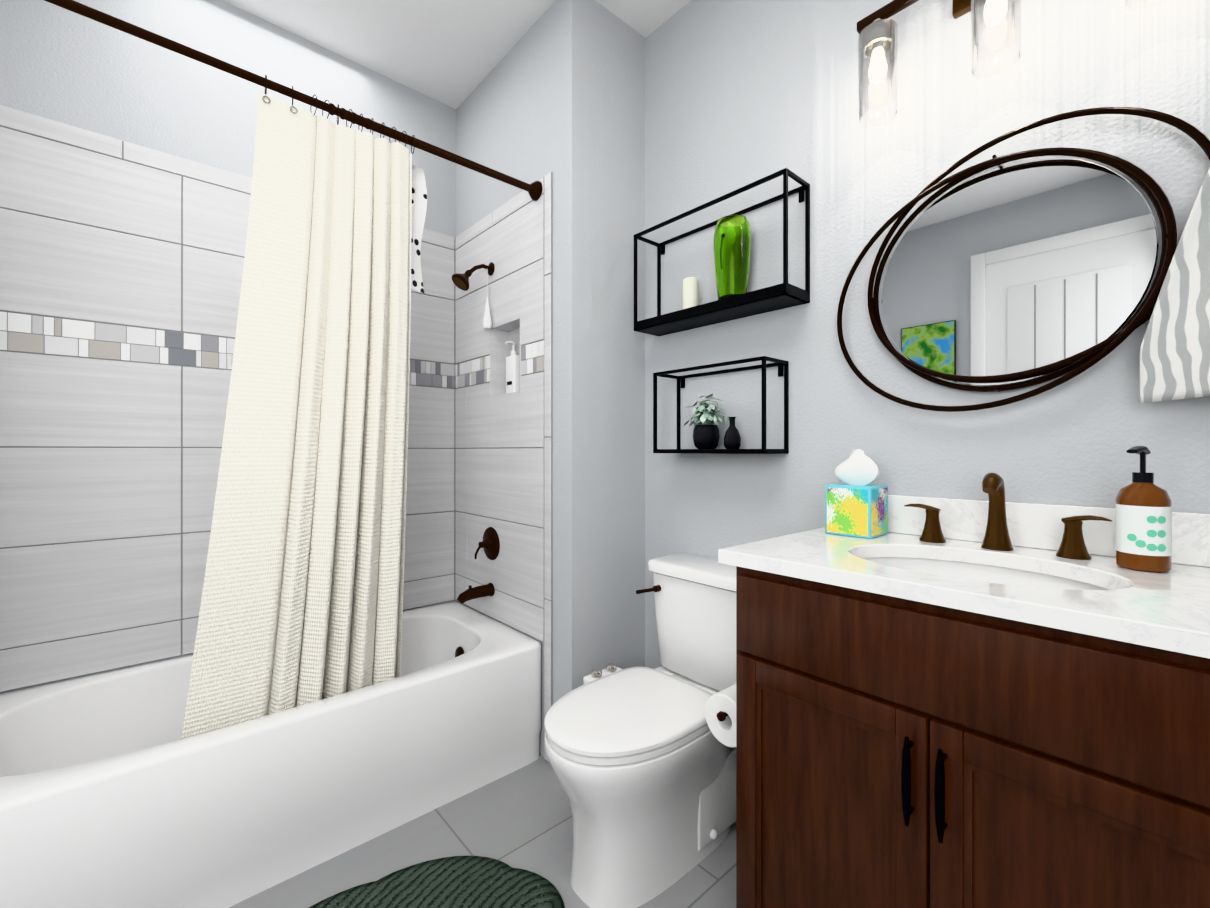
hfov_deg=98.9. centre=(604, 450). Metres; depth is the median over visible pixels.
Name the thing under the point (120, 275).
wall tiles
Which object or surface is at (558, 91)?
wall
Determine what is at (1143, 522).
soap bottle
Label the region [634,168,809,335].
shelf
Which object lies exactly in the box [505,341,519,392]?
bottle
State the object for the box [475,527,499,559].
tub valve
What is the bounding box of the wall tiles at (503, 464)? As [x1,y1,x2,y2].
[455,172,552,762]
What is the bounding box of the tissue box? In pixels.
[825,449,887,538]
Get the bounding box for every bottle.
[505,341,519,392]
[1115,446,1171,572]
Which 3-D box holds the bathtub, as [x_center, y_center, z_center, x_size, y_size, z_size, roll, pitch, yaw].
[-1.046,0.950,1.741,1.520,0.440,0.758,0,0,-42]
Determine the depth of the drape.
1.50 m
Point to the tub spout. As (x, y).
(471, 593)
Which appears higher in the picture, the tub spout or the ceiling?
the ceiling
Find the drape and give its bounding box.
[180,74,426,739]
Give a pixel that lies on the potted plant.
(706, 434)
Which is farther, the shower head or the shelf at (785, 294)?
the shower head
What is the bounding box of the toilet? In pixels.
[544,553,735,907]
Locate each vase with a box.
[713,214,750,299]
[724,417,740,448]
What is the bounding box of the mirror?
[837,107,1209,411]
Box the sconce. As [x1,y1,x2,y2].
[857,0,1163,128]
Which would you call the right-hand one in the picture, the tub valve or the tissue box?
the tissue box
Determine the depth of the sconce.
1.31 m
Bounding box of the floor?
[229,754,735,907]
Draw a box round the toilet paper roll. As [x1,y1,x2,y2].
[705,684,735,747]
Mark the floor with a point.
(520, 818)
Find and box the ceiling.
[223,0,690,108]
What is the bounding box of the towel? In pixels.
[1139,168,1209,402]
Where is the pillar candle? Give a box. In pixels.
[683,277,698,308]
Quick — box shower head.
[452,262,494,328]
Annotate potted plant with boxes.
[684,394,729,448]
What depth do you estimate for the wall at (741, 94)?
1.48 m
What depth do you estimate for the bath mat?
1.36 m
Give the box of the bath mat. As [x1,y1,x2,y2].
[309,856,564,907]
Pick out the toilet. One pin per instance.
(642, 760)
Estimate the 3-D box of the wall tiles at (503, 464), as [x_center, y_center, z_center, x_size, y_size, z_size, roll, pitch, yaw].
[-0.432,0.066,2.258,0.100,2.208,0.803,0,0,-42]
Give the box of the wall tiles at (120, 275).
[0,105,454,691]
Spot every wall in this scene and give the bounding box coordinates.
[0,0,455,693]
[456,0,644,756]
[645,0,1209,668]
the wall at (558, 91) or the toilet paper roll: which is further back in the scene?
the wall at (558, 91)
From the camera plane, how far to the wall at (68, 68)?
1.86 m
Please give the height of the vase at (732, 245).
0.272 m
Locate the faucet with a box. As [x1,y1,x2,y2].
[904,473,1111,559]
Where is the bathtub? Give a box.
[0,602,540,907]
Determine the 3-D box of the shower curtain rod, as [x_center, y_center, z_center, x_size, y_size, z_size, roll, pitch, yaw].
[-0.827,-0.997,1.488,1.512,0.072,0.072,0,0,-42]
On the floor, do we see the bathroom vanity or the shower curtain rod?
the bathroom vanity
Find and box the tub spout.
[457,583,494,603]
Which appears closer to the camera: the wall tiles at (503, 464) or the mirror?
the mirror
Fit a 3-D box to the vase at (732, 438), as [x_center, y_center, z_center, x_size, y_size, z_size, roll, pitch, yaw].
[0.419,-0.057,1.701,0.056,0.105,0.056,0,0,-42]
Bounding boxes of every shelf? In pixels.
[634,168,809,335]
[653,356,788,453]
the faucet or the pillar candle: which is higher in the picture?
the pillar candle
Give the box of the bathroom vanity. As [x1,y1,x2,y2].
[718,494,1209,907]
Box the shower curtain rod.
[44,0,541,200]
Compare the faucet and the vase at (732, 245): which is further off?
the vase at (732, 245)

